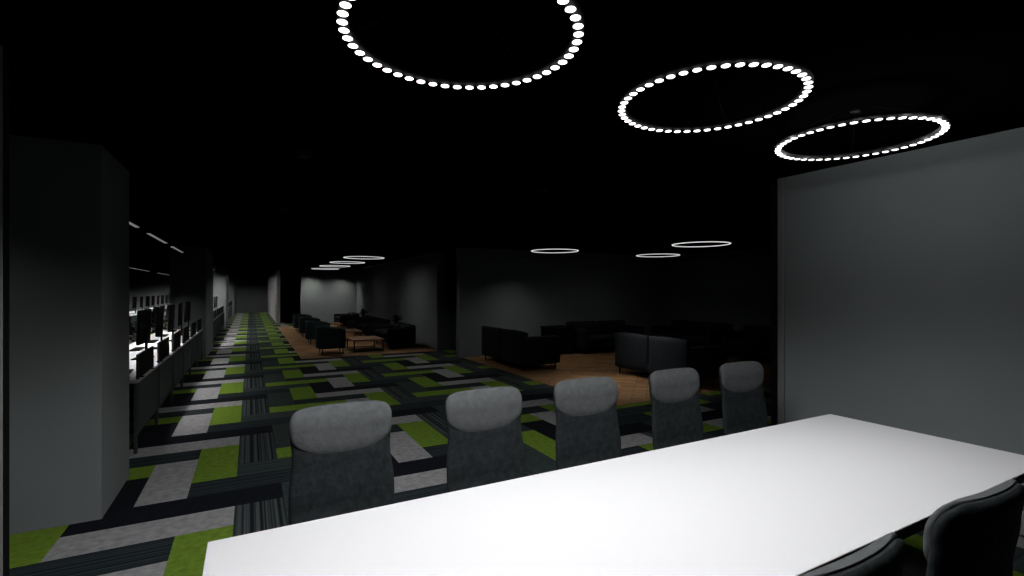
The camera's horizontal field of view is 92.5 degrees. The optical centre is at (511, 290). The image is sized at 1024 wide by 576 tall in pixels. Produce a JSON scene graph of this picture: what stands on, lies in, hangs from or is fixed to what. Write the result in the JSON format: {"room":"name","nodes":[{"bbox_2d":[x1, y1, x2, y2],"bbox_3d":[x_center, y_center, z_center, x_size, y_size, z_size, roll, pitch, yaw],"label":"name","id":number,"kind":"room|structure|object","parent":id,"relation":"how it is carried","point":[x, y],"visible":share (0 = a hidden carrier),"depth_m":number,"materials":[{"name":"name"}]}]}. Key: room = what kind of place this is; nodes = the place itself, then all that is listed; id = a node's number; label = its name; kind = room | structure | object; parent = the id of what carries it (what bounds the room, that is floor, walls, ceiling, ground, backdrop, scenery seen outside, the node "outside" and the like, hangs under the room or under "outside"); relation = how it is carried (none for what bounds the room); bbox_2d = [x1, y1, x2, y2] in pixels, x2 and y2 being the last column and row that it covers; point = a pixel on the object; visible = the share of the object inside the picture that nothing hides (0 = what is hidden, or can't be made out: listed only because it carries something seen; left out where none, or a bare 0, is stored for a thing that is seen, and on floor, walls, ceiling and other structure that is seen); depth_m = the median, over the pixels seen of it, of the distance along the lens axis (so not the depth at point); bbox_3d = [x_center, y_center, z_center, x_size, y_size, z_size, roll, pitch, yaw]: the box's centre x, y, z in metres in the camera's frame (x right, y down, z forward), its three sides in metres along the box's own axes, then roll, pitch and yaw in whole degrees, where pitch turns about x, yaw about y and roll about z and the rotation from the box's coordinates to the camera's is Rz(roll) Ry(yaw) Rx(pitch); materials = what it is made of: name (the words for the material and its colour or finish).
{"room":"open-plan office","nodes":[
{"label":"open-plan office","id":0,"kind":"room"},
{"bbox_2d":[10,135,128,534],"bbox_3d":[-6.061,0.290,2.296,6.670,2.660,0.900,0,0,-28],"label":"wall","id":1,"kind":"structure","parent":0,"point":[69,201],"depth_m":3.38,"materials":[{"name":"paint"}]},
{"bbox_2d":[129,273,235,315],"bbox_3d":[-21.683,0.290,31.557,6.670,2.660,4.900,0,0,-28],"label":"wall","id":2,"kind":"structure","parent":0,"point":[140,284],"depth_m":29.00,"materials":[{"name":"paint"}]},
{"bbox_2d":[169,245,212,358],"bbox_3d":[-8.156,0.290,12.548,0.710,2.660,2.580,0,0,-28],"label":"wall","id":3,"kind":"structure","parent":0,"point":[190,271],"depth_m":11.47,"materials":[{"name":"paint"}]},
{"bbox_2d":[213,266,227,327],"bbox_3d":[-13.528,0.290,21.911,1.370,2.660,2.600,0,0,-28],"label":"wall","id":4,"kind":"structure","parent":0,"point":[220,274],"depth_m":21.01,"materials":[{"name":"paint"}]},
{"bbox_2d":[236,276,299,312],"bbox_3d":[-20.425,0.290,35.074,12.200,2.660,0.120,0,0,-28],"label":"wall","id":5,"kind":"structure","parent":0,"point":[251,291],"depth_m":36.07,"materials":[{"name":"paint"}]},
{"bbox_2d":[268,269,279,322],"bbox_3d":[-14.772,0.290,30.259,0.160,2.660,13.700,0,0,-28],"label":"wall","id":6,"kind":"structure","parent":0,"point":[273,278],"depth_m":26.27,"materials":[{"name":"white paint"}]},
{"bbox_2d":[300,267,356,321],"bbox_3d":[-8.474,0.290,22.710,2.440,2.660,0.150,0,0,-28],"label":"wall","id":7,"kind":"structure","parent":0,"point":[324,294],"depth_m":22.60,"materials":[{"name":"paint"}]},
{"bbox_2d":[357,252,440,349],"bbox_3d":[-8.534,0.290,25.541,0.120,2.660,27.900,0,0,-28],"label":"wall","id":8,"kind":"structure","parent":0,"point":[409,288],"depth_m":15.70,"materials":[{"name":"paint"}]},
{"bbox_2d":[0,0,1023,276],"bbox_3d":[-7.643,-1.080,18.138,18.800,0.100,42.200,0,0,-28],"label":"ceiling","id":9,"kind":"structure","parent":0,"point":[208,107],"depth_m":2.72,"materials":[{"name":"black paint"}]},
{"bbox_2d":[129,218,139,227],"bbox_3d":[-4.809,-0.936,6.162,0.060,0.187,1.000,0,0,-28],"label":"linear light","id":10,"kind":"object","parent":9,"relation":"hanging from","point":[131,222],"visible":0.49,"depth_m":6.30,"materials":[{"name":"black paint"}]},
{"bbox_2d":[146,230,167,243],"bbox_3d":[-5.821,-0.936,8.058,0.060,0.187,1.750,0,0,-28],"label":"linear light","id":11,"kind":"object","parent":9,"relation":"hanging from","point":[148,232],"visible":1,"depth_m":7.82,"materials":[{"name":"black paint"}]},
{"bbox_2d":[170,244,183,252],"bbox_3d":[-6.975,-0.936,10.219,0.060,0.187,1.700,0,0,-28],"label":"linear light","id":12,"kind":"object","parent":9,"relation":"hanging from","point":[171,245],"visible":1,"depth_m":9.98,"materials":[{"name":"black paint"}]},
{"bbox_2d":[311,267,338,269],"bbox_3d":[-7.391,-0.936,19.406,1.052,0.189,1.052,0,0,-28],"label":"ring light","id":13,"kind":"object","parent":9,"relation":"hanging from","point":[315,267],"visible":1,"depth_m":19.19,"materials":[{"name":"black"}]},
{"bbox_2d":[311,268,335,269],"bbox_3d":[-7.391,-0.849,19.406,1.030,0.015,1.030,0,0,-28],"label":"diffuser","id":14,"kind":"object","parent":13,"relation":"attached to","point":[311,268],"depth_m":19.14,"materials":[{"name":"white plastic"}]},
{"bbox_2d":[319,262,349,266],"bbox_3d":[-6.213,-0.936,17.201,1.052,0.189,1.052,0,0,-28],"label":"ring light","id":15,"kind":"object","parent":9,"relation":"hanging from","point":[329,262],"visible":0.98,"depth_m":17.08,"materials":[{"name":"black"}]},
{"bbox_2d":[320,265,349,266],"bbox_3d":[-6.213,-0.849,17.201,1.030,0.015,1.030,0,0,-28],"label":"diffuser","id":16,"kind":"object","parent":15,"relation":"attached to","point":[320,265],"depth_m":17.08,"materials":[{"name":"white plastic"}]},
{"bbox_2d":[329,260,364,263],"bbox_3d":[-5.036,-0.936,14.995,1.052,0.189,1.052,0,0,-28],"label":"ring light","id":17,"kind":"object","parent":9,"relation":"hanging from","point":[335,261],"visible":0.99,"depth_m":15.04,"materials":[{"name":"black"}]},
{"bbox_2d":[343,251,384,258],"bbox_3d":[-3.858,-0.936,12.790,1.052,0.189,1.052,0,0,-28],"label":"ring light","id":18,"kind":"object","parent":9,"relation":"hanging from","point":[352,256],"visible":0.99,"depth_m":12.56,"materials":[{"name":"black paint"}]},
{"bbox_2d":[343,256,383,258],"bbox_3d":[-3.858,-0.849,12.790,1.030,0.015,1.030,0,0,-28],"label":"diffuser","id":19,"kind":"object","parent":18,"relation":"attached to","point":[350,257],"depth_m":12.71,"materials":[{"name":"white plastic"}]},
{"bbox_2d":[335,0,584,89],"bbox_3d":[-0.165,-0.937,1.658,0.813,0.187,0.813,0,0,34],"label":"ring light","id":20,"kind":"object","parent":9,"relation":"hanging from","point":[573,8],"visible":1,"depth_m":1.82,"materials":[{"name":"black paint"}]},
{"bbox_2d":[531,248,578,252],"bbox_3d":[0.925,-0.936,10.583,1.052,0.189,1.052,0,0,-28],"label":"ring light","id":21,"kind":"object","parent":9,"relation":"hanging from","point":[574,249],"visible":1,"depth_m":10.64,"materials":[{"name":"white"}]},
{"bbox_2d":[636,249,680,256],"bbox_3d":[3.551,-0.936,11.928,1.052,0.189,1.052,0,0,-28],"label":"ring light","id":22,"kind":"object","parent":9,"relation":"hanging from","point":[640,254],"visible":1,"depth_m":11.86,"materials":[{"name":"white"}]},
{"bbox_2d":[636,254,679,256],"bbox_3d":[3.551,-0.849,11.928,1.030,0.015,1.030,0,0,-28],"label":"diffuser","id":23,"kind":"object","parent":22,"relation":"attached to","point":[639,255],"depth_m":12.25,"materials":[{"name":"white plastic"}]},
{"bbox_2d":[671,234,731,246],"bbox_3d":[3.493,-0.936,9.063,1.052,0.189,1.052,0,0,-28],"label":"ring light","id":24,"kind":"object","parent":9,"relation":"hanging from","point":[695,241],"visible":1,"depth_m":8.96,"materials":[{"name":"black"}]},
{"bbox_2d":[672,241,730,246],"bbox_3d":[3.493,-0.849,9.063,1.030,0.015,1.030,0,0,-28],"label":"diffuser","id":25,"kind":"object","parent":24,"relation":"attached to","point":[725,242],"depth_m":9.14,"materials":[{"name":"white plastic"}]},
{"bbox_2d":[617,55,813,132],"bbox_3d":[0.893,-0.937,2.223,0.813,0.187,0.813,0,0,-1],"label":"ring light","id":26,"kind":"object","parent":9,"relation":"hanging from","point":[807,76],"visible":1,"depth_m":2.03,"materials":[{"name":"black paint"}]},
{"bbox_2d":[774,106,950,160],"bbox_3d":[1.952,-0.937,2.788,0.813,0.187,0.813,0,0,-1],"label":"ring light","id":27,"kind":"object","parent":9,"relation":"hanging from","point":[945,122],"visible":1,"depth_m":2.66,"materials":[{"name":"black paint"}]},
{"bbox_2d":[10,312,1023,575],"bbox_3d":[-7.643,1.678,18.138,18.800,0.124,42.200,0,0,-28],"label":"floor","id":28,"kind":"structure","parent":0,"point":[216,463],"depth_m":5.62,"materials":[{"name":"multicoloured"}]},
{"bbox_2d":[3,47,9,575],"bbox_3d":[-2.224,0.295,2.064,0.140,2.650,0.063,0,0,-28],"label":"trim","id":29,"kind":"structure","parent":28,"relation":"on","point":[6,55],"depth_m":2.10,"materials":[{"name":"black paint"}]},
{"bbox_2d":[129,319,135,343],"bbox_3d":[-7.896,1.084,10.374,0.636,1.068,0.640,0,0,-28],"label":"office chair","id":30,"kind":"object","parent":28,"relation":"on","point":[130,325],"visible":0.08,"depth_m":10.44,"materials":[{"name":"black fabric"}]},
{"bbox_2d":[129,314,136,326],"bbox_3d":[-14.093,1.256,17.670,0.780,0.728,1.242,0,0,-28],"label":"desk","id":31,"kind":"object","parent":28,"relation":"on","point":[133,317],"visible":0.22,"depth_m":17.69,"materials":[{"name":"white laminate"}]},
{"bbox_2d":[131,308,149,342],"bbox_3d":[-11.395,1.084,14.888,0.636,1.068,0.640,0,0,-28],"label":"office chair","id":32,"kind":"object","parent":28,"relation":"on","point":[135,321],"visible":0.17,"depth_m":14.65,"materials":[{"name":"black fabric"}]},
{"bbox_2d":[129,364,158,453],"bbox_3d":[-4.338,1.256,5.217,0.780,0.728,1.242,0,0,-28],"label":"desk","id":33,"kind":"object","parent":28,"relation":"on","point":[145,388],"visible":0.53,"depth_m":5.21,"materials":[{"name":"white laminate"}]},
{"bbox_2d":[135,346,153,379],"bbox_3d":[-3.950,0.767,5.274,0.070,0.250,0.854,0,0,-28],"label":"screen","id":34,"kind":"object","parent":33,"relation":"on","point":[144,359],"visible":1,"depth_m":5.17,"materials":[{"name":"black plastic"}]},
{"bbox_2d":[136,307,156,326],"bbox_3d":[-12.149,1.084,16.301,0.636,1.068,0.640,0,0,-40],"label":"office chair","id":35,"kind":"object","parent":28,"relation":"on","point":[153,318],"visible":0.38,"depth_m":16.30,"materials":[{"name":"black fabric"}]},
{"bbox_2d":[129,352,172,406],"bbox_3d":[-4.927,1.256,6.319,0.780,0.728,1.242,0,0,-28],"label":"desk","id":36,"kind":"object","parent":28,"relation":"on","point":[165,367],"visible":0.41,"depth_m":6.41,"materials":[{"name":"white laminate"}]},
{"bbox_2d":[131,309,154,359],"bbox_3d":[-4.829,0.572,6.412,0.200,0.640,0.580,0,0,-25],"label":"monitor","id":37,"kind":"object","parent":36,"relation":"on","point":[143,330],"visible":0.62,"depth_m":6.33,"materials":[{"name":"black plastic"}]},
{"bbox_2d":[156,337,169,362],"bbox_3d":[-4.538,0.767,6.377,0.070,0.250,0.854,0,0,-28],"label":"screen","id":38,"kind":"object","parent":36,"relation":"on","point":[162,346],"visible":1,"depth_m":6.22,"materials":[{"name":"black plastic"}]},
{"bbox_2d":[129,344,183,401],"bbox_3d":[-5.516,1.256,7.422,0.780,0.728,1.242,0,0,-28],"label":"desk","id":39,"kind":"object","parent":28,"relation":"on","point":[177,357],"visible":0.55,"depth_m":7.50,"materials":[{"name":"white laminate"}]},
{"bbox_2d":[129,347,144,351],"bbox_3d":[-5.628,0.882,7.356,0.130,0.020,0.440,0,0,-28],"label":"keyboard","id":40,"kind":"object","parent":39,"relation":"on","point":[135,348],"visible":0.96,"depth_m":7.29,"materials":[{"name":"black plastic"}]},
{"bbox_2d":[154,306,163,349],"bbox_3d":[-5.417,0.572,7.514,0.200,0.640,0.580,0,0,-30],"label":"monitor","id":41,"kind":"object","parent":39,"relation":"on","point":[159,310],"visible":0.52,"depth_m":7.39,"materials":[{"name":"black plastic"}]},
{"bbox_2d":[171,330,180,351],"bbox_3d":[-5.127,0.767,7.480,0.070,0.250,0.854,0,0,-28],"label":"screen","id":42,"kind":"object","parent":39,"relation":"on","point":[176,337],"visible":1,"depth_m":7.40,"materials":[{"name":"black plastic"}]},
{"bbox_2d":[129,338,191,391],"bbox_3d":[-6.104,1.256,8.525,0.780,0.728,1.242,0,0,-28],"label":"desk","id":43,"kind":"object","parent":28,"relation":"on","point":[187,346],"visible":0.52,"depth_m":8.55,"materials":[{"name":"white laminate"}]},
{"bbox_2d":[167,304,174,341],"bbox_3d":[-6.006,0.572,8.617,0.200,0.640,0.580,0,0,-28],"label":"monitor","id":44,"kind":"object","parent":43,"relation":"on","point":[171,308],"visible":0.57,"depth_m":8.50,"materials":[{"name":"black plastic"}]},
{"bbox_2d":[181,325,189,343],"bbox_3d":[-5.716,0.767,8.583,0.070,0.250,0.854,0,0,-28],"label":"screen","id":45,"kind":"object","parent":43,"relation":"on","point":[185,331],"visible":1,"depth_m":8.43,"materials":[{"name":"black plastic"}]},
{"bbox_2d":[152,304,168,331],"bbox_3d":[-13.655,1.084,19.122,0.636,1.068,0.640,0,0,-28],"label":"office chair","id":46,"kind":"object","parent":28,"relation":"on","point":[166,314],"visible":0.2,"depth_m":19.02,"materials":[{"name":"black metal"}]},
{"bbox_2d":[150,333,197,366],"bbox_3d":[-6.693,1.256,9.627,0.780,0.728,1.242,0,0,-28],"label":"desk","id":47,"kind":"object","parent":28,"relation":"on","point":[194,339],"visible":0.48,"depth_m":9.61,"materials":[{"name":"white laminate"}]},
{"bbox_2d":[178,303,182,335],"bbox_3d":[-6.595,0.572,9.719,0.200,0.640,0.580,0,0,-31],"label":"monitor","id":48,"kind":"object","parent":47,"relation":"on","point":[180,305],"visible":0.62,"depth_m":9.49,"materials":[{"name":"black plastic"}]},
{"bbox_2d":[189,322,195,336],"bbox_3d":[-6.304,0.767,9.685,0.070,0.250,0.854,0,0,-28],"label":"screen","id":49,"kind":"object","parent":47,"relation":"on","point":[193,325],"visible":0.99,"depth_m":9.45,"materials":[{"name":"black plastic"}]},
{"bbox_2d":[154,328,202,359],"bbox_3d":[-7.282,1.256,10.730,0.780,0.728,1.242,0,0,-28],"label":"desk","id":50,"kind":"object","parent":28,"relation":"on","point":[200,334],"visible":0.48,"depth_m":10.74,"materials":[{"name":"white laminate"}]},
{"bbox_2d":[184,301,190,330],"bbox_3d":[-7.184,0.572,10.823,0.200,0.640,0.580,0,0,-26],"label":"monitor","id":51,"kind":"object","parent":50,"relation":"on","point":[187,305],"visible":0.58,"depth_m":10.71,"materials":[{"name":"black plastic"}]},
{"bbox_2d":[196,319,201,331],"bbox_3d":[-6.893,0.767,10.788,0.070,0.250,0.854,0,0,-28],"label":"screen","id":52,"kind":"object","parent":50,"relation":"on","point":[199,320],"visible":0.91,"depth_m":10.54,"materials":[{"name":"black plastic"}]},
{"bbox_2d":[214,317,216,338],"bbox_3d":[-9.815,1.256,15.476,0.780,0.728,1.242,0,0,-28],"label":"desk","id":53,"kind":"object","parent":28,"relation":"on","point":[215,319],"visible":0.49,"depth_m":15.66,"materials":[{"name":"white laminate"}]},
{"bbox_2d":[216,316,218,338],"bbox_3d":[-10.404,1.256,16.579,0.780,0.728,1.242,0,0,-28],"label":"desk","id":54,"kind":"object","parent":28,"relation":"on","point":[217,316],"visible":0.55,"depth_m":16.68,"materials":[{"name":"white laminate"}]},
{"bbox_2d":[293,314,311,331],"bbox_3d":[-8.291,1.275,19.379,0.685,0.677,0.720,0,0,-28],"label":"armchair","id":55,"kind":"object","parent":28,"relation":"on","point":[295,316],"visible":0.44,"depth_m":18.98,"materials":[{"name":"teal fabric"}]},
{"bbox_2d":[298,317,319,335],"bbox_3d":[-7.067,1.275,17.085,0.685,0.677,0.720,0,0,-28],"label":"armchair","id":56,"kind":"object","parent":28,"relation":"on","point":[301,320],"visible":0.52,"depth_m":16.73,"materials":[{"name":"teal fabric"}]},
{"bbox_2d":[305,320,329,343],"bbox_3d":[-5.936,1.275,14.968,0.685,0.677,0.720,0,0,-28],"label":"armchair","id":57,"kind":"object","parent":28,"relation":"on","point":[310,325],"visible":0.55,"depth_m":14.59,"materials":[{"name":"teal fabric"}]},
{"bbox_2d":[315,326,345,354],"bbox_3d":[-4.665,1.275,12.586,0.685,0.677,0.720,0,0,-28],"label":"armchair","id":58,"kind":"object","parent":28,"relation":"on","point":[326,337],"visible":1,"depth_m":12.28,"materials":[{"name":"teal fabric"}]},
{"bbox_2d":[327,322,342,327],"bbox_3d":[-7.139,1.454,19.201,0.800,0.325,1.100,0,0,-28],"label":"coffee table","id":59,"kind":"object","parent":28,"relation":"on","point":[331,323],"visible":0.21,"depth_m":19.05,"materials":[{"name":"brown wood"}]},
{"bbox_2d":[288,400,394,525],"bbox_3d":[-0.720,1.089,2.194,0.630,1.059,0.602,0,0,-28],"label":"chair","id":60,"kind":"object","parent":28,"relation":"on","point":[342,461],"visible":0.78,"depth_m":2.37,"materials":[{"name":"fabric"}]},
{"bbox_2d":[334,312,358,325],"bbox_3d":[-7.247,1.294,21.410,0.825,0.643,1.758,0,0,-28],"label":"sofa","id":61,"kind":"object","parent":28,"relation":"on","point":[341,318],"visible":0.61,"depth_m":20.73,"materials":[{"name":"black fabric"}]},
{"bbox_2d":[346,328,361,340],"bbox_3d":[-5.396,1.454,15.937,0.800,0.325,1.100,0,0,-28],"label":"coffee table","id":62,"kind":"object","parent":28,"relation":"on","point":[354,330],"visible":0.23,"depth_m":15.74,"materials":[{"name":"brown wood"}]},
{"bbox_2d":[347,315,376,334],"bbox_3d":[-5.693,1.294,18.499,0.825,0.643,1.758,0,0,-28],"label":"sofa","id":63,"kind":"object","parent":28,"relation":"on","point":[351,321],"visible":0.44,"depth_m":18.54,"materials":[{"name":"black fabric"}]},
{"bbox_2d":[346,335,383,352],"bbox_3d":[-4.007,1.454,13.334,0.800,0.325,1.100,0,0,-28],"label":"coffee table","id":64,"kind":"object","parent":28,"relation":"on","point":[374,338],"visible":0.98,"depth_m":13.12,"materials":[{"name":"brown wood"}]},
{"bbox_2d":[356,317,390,335],"bbox_3d":[-4.774,1.294,16.779,0.825,0.643,1.758,0,0,-28],"label":"sofa","id":65,"kind":"object","parent":28,"relation":"on","point":[366,326],"visible":0.67,"depth_m":16.21,"materials":[{"name":"black fabric"}]},
{"bbox_2d":[374,322,415,348],"bbox_3d":[-3.456,1.294,14.309,0.825,0.643,1.758,0,0,-28],"label":"sofa","id":66,"kind":"object","parent":28,"relation":"on","point":[399,333],"visible":0.98,"depth_m":13.64,"materials":[{"name":"black"}]},
{"bbox_2d":[375,329,386,334],"bbox_3d":[-3.728,1.241,14.594,0.614,0.174,0.724,0,0,-28],"label":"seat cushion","id":67,"kind":"object","parent":66,"relation":"on","point":[377,331],"depth_m":14.40,"materials":[{"name":"black fabric"}]},
{"bbox_2d":[381,331,386,337],"bbox_3d":[-3.370,1.241,13.924,0.614,0.174,0.724,0,0,-28],"label":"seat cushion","id":68,"kind":"object","parent":66,"relation":"on","point":[383,333],"depth_m":13.77,"materials":[{"name":"black fabric"}]},
{"bbox_2d":[393,323,402,327],"bbox_3d":[-3.426,1.096,14.752,0.194,0.204,0.719,0,0,-28],"label":"cushion","id":69,"kind":"object","parent":66,"relation":"on","point":[396,325],"depth_m":14.66,"materials":[{"name":"black fabric"}]},
{"bbox_2d":[445,386,525,492],"bbox_3d":[-0.039,1.089,2.558,0.630,1.059,0.602,0,0,-30],"label":"chair","id":70,"kind":"object","parent":28,"relation":"on","point":[485,446],"visible":0.65,"depth_m":2.73,"materials":[{"name":"fabric"}]},
{"bbox_2d":[482,326,559,370],"bbox_3d":[0.150,1.214,10.759,0.945,0.803,1.958,0,0,-28],"label":"sofa","id":71,"kind":"object","parent":28,"relation":"on","point":[514,346],"visible":1,"depth_m":10.01,"materials":[{"name":"black leather"}]},
{"bbox_2d":[540,325,574,353],"bbox_3d":[1.165,1.271,12.575,0.680,0.690,0.612,0,0,-28],"label":"sofa","id":72,"kind":"object","parent":28,"relation":"on","point":[566,333],"visible":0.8,"depth_m":12.37,"materials":[{"name":"black fabric"}]},
{"bbox_2d":[553,377,621,469],"bbox_3d":[0.569,1.089,2.882,0.630,1.059,0.602,0,0,-26],"label":"chair","id":73,"kind":"object","parent":28,"relation":"on","point":[587,426],"visible":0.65,"depth_m":3.06,"materials":[{"name":"fabric"}]},
{"bbox_2d":[566,320,644,354],"bbox_3d":[2.496,1.224,13.054,2.008,0.783,0.875,0,0,-28],"label":"sofa","id":74,"kind":"object","parent":28,"relation":"on","point":[587,334],"visible":0.71,"depth_m":12.93,"materials":[{"name":"black fabric"}]},
{"bbox_2d":[573,322,599,333],"bbox_3d":[1.986,1.026,13.076,0.844,0.344,0.194,0,0,-28],"label":"cushion","id":75,"kind":"object","parent":74,"relation":"on","point":[592,327],"depth_m":13.04,"materials":[{"name":"black fabric"}]},
{"bbox_2d":[589,334,613,341],"bbox_3d":[2.155,1.241,12.753,0.849,0.174,0.664,0,0,-28],"label":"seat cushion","id":76,"kind":"object","parent":74,"relation":"on","point":[592,337],"depth_m":12.51,"materials":[{"name":"black fabric"}]},
{"bbox_2d":[600,321,624,333],"bbox_3d":[2.762,1.026,13.491,0.844,0.344,0.194,0,0,-28],"label":"cushion","id":77,"kind":"object","parent":74,"relation":"on","point":[606,327],"depth_m":13.39,"materials":[{"name":"black fabric"}]},
{"bbox_2d":[202,414,1023,575],"bbox_3d":[0.848,1.245,2.096,3.730,0.750,1.080,0,0,-28],"label":"conference table","id":78,"kind":"object","parent":28,"relation":"on","point":[800,497],"visible":0.94,"depth_m":1.90,"materials":[{"name":"white laminate"}]},
{"bbox_2d":[615,332,726,379],"bbox_3d":[2.880,1.214,9.065,1.025,0.803,1.828,0,0,-28],"label":"sofa","id":79,"kind":"object","parent":28,"relation":"on","point":[637,352],"visible":0.88,"depth_m":8.47,"materials":[{"name":"fabric"}]},
{"bbox_2d":[648,368,704,449],"bbox_3d":[1.257,1.089,3.249,0.630,1.059,0.602,0,0,-29],"label":"chair","id":80,"kind":"object","parent":28,"relation":"on","point":[674,393],"visible":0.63,"depth_m":3.42,"materials":[{"name":"fabric"}]},
{"bbox_2d":[651,320,732,354],"bbox_3d":[4.701,1.224,12.939,0.875,0.783,2.008,0,0,-28],"label":"sofa","id":81,"kind":"object","parent":28,"relation":"on","point":[698,334],"visible":0.69,"depth_m":12.79,"materials":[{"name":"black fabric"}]},
{"bbox_2d":[655,332,692,338],"bbox_3d":[4.399,1.241,13.279,0.664,0.174,0.849,0,0,-28],"label":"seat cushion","id":82,"kind":"object","parent":81,"relation":"on","point":[662,334],"depth_m":13.13,"materials":[{"name":"black fabric"}]},
{"bbox_2d":[671,321,696,334],"bbox_3d":[4.723,1.026,13.449,0.194,0.344,0.844,0,0,-28],"label":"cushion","id":83,"kind":"object","parent":81,"relation":"on","point":[688,327],"depth_m":13.32,"materials":[{"name":"black fabric"}]},
{"bbox_2d":[680,335,705,343],"bbox_3d":[4.816,1.241,12.499,0.664,0.174,0.849,0,0,-28],"label":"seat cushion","id":84,"kind":"object","parent":81,"relation":"on","point":[693,339],"depth_m":12.32,"materials":[{"name":"black fabric"}]},
{"bbox_2d":[697,323,724,334],"bbox_3d":[5.137,1.026,12.673,0.194,0.344,0.844,0,0,-28],"label":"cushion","id":85,"kind":"object","parent":81,"relation":"on","point":[702,328],"depth_m":12.67,"materials":[{"name":"black fabric"}]},
{"bbox_2d":[719,361,768,435],"bbox_3d":[1.878,1.089,3.581,0.630,1.059,0.602,0,0,-27],"label":"chair","id":86,"kind":"object","parent":28,"relation":"on","point":[744,408],"visible":0.57,"depth_m":3.75,"materials":[{"name":"fabric"}]},
{"bbox_2d":[802,532,905,575],"bbox_3d":[0.601,1.089,1.263,0.630,1.059,0.602,0,0,-29],"label":"chair","id":87,"kind":"object","parent":28,"relation":"on","point":[885,556],"visible":1,"depth_m":1.03,"materials":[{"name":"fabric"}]},
{"bbox_2d":[923,479,1023,575],"bbox_3d":[1.223,1.089,1.602,0.630,1.059,0.602,0,0,-26],"label":"chair","id":88,"kind":"object","parent":28,"relation":"on","point":[977,534],"visible":1,"depth_m":1.30,"materials":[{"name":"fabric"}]},
{"bbox_3d":[5.784,1.224,10.910,0.875,0.783,2.008,0,0,-28],"label":"sofa","id":89,"kind":"object","parent":28,"relation":"on","visible":0},
{"bbox_2d":[727,339,770,349],"bbox_3d":[5.483,1.241,11.250,0.664,0.174,0.849,0,0,-28],"label":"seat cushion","id":90,"kind":"object","parent":89,"relation":"on","point":[732,344],"depth_m":11.13,"materials":[{"name":"black fabric"}]},
{"bbox_2d":[744,326,770,341],"bbox_3d":[5.806,1.026,11.420,0.194,0.344,0.844,0,0,-28],"label":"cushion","id":91,"kind":"object","parent":89,"relation":"on","point":[760,333],"depth_m":11.40,"materials":[{"name":"black fabric"}]},
{"bbox_2d":[762,344,770,350],"bbox_3d":[5.899,1.241,10.470,0.664,0.174,0.849,0,0,-28],"label":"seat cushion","id":92,"kind":"object","parent":89,"relation":"on","point":[765,347],"depth_m":10.58,"materials":[{"name":"black fabric"}]},
{"bbox_3d":[-16.028,1.256,21.296,0.780,0.728,1.242,0,0,-28],"label":"desk","id":93,"kind":"object","parent":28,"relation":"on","visible":0},
{"bbox_2d":[145,296,149,307],"bbox_3d":[-15.884,0.572,21.345,0.200,0.640,0.580,0,0,-26],"label":"monitor","id":94,"kind":"object","parent":93,"relation":"on","point":[147,297],"visible":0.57,"depth_m":21.30,"materials":[{"name":"black plastic"}]},
{"bbox_3d":[-14.738,1.256,18.879,0.780,0.728,1.242,0,0,-28],"label":"desk","id":95,"kind":"object","parent":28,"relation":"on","visible":0},
{"bbox_2d":[130,297,136,313],"bbox_3d":[-14.594,0.572,18.927,0.200,0.640,0.580,0,0,-28],"label":"monitor","id":96,"kind":"object","parent":95,"relation":"on","point":[134,301],"visible":0.93,"depth_m":18.84,"materials":[{"name":"black plastic"}]},
{"bbox_3d":[-3.677,1.356,15.551,0.420,0.520,0.420,0,0,-28],"label":"side table","id":97,"kind":"object","parent":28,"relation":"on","visible":0},
{"bbox_2d":[391,314,402,322],"bbox_3d":[-3.624,0.920,15.554,0.407,0.352,0.438,0,0,-7],"label":"potted plant","id":98,"kind":"object","parent":97,"relation":"on","point":[396,318],"visible":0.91,"depth_m":15.49,"materials":[{"name":"grey plant"}]},
{"bbox_2d":[456,247,664,357],"bbox_3d":[1.641,0.290,13.402,6.680,2.660,0.200,0,0,-28],"label":"wall","id":99,"kind":"structure","parent":0,"point":[521,290],"depth_m":12.90,"materials":[{"name":"paint"}]},
{"bbox_2d":[441,248,770,349],"bbox_3d":[4.314,0.290,8.651,6.640,2.660,14.200,0,0,-28],"label":"wall","id":100,"kind":"structure","parent":0,"point":[731,287],"depth_m":13.29,"materials":[{"name":"paint"}]},
{"bbox_2d":[785,127,1023,510],"bbox_3d":[3.547,0.290,2.614,0.120,2.660,4.270,0,0,-28],"label":"wall","id":101,"kind":"structure","parent":0,"point":[904,272],"depth_m":3.59,"materials":[{"name":"paint"}]},
{"bbox_2d":[771,179,777,425],"bbox_3d":[2.495,0.295,4.584,0.140,2.650,0.063,0,0,-28],"label":"trim","id":102,"kind":"structure","parent":101,"relation":"attached to","point":[774,183],"depth_m":4.55,"materials":[{"name":"black paint"}]},
{"bbox_2d":[778,177,784,424],"bbox_3d":[2.525,0.295,4.528,0.140,2.650,0.060,0,0,-28],"label":"trim","id":103,"kind":"structure","parent":101,"relation":"attached to","point":[781,181],"depth_m":4.49,"materials":[{"name":"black metal"}]},
{"bbox_2d":[1017,511,1023,547],"bbox_3d":[3.436,1.505,2.662,0.029,0.230,4.060,0,0,-28],"label":"baseboard","id":104,"kind":"structure","parent":101,"relation":"attached to","point":[1020,543],"depth_m":3.08,"materials":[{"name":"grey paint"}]},
{"bbox_3d":[-1.175,0.290,0.098,0.120,2.660,4.280,0,0,-28],"label":"wall","id":105,"kind":"structure","parent":0,"visible":0},
{"bbox_2d":[0,44,2,575],"bbox_3d":[-2.194,0.295,2.008,0.140,2.650,0.060,0,0,-28],"label":"trim","id":106,"kind":"structure","parent":105,"relation":"attached to","point":[1,46],"depth_m":2.05,"materials":[{"name":"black metal"}]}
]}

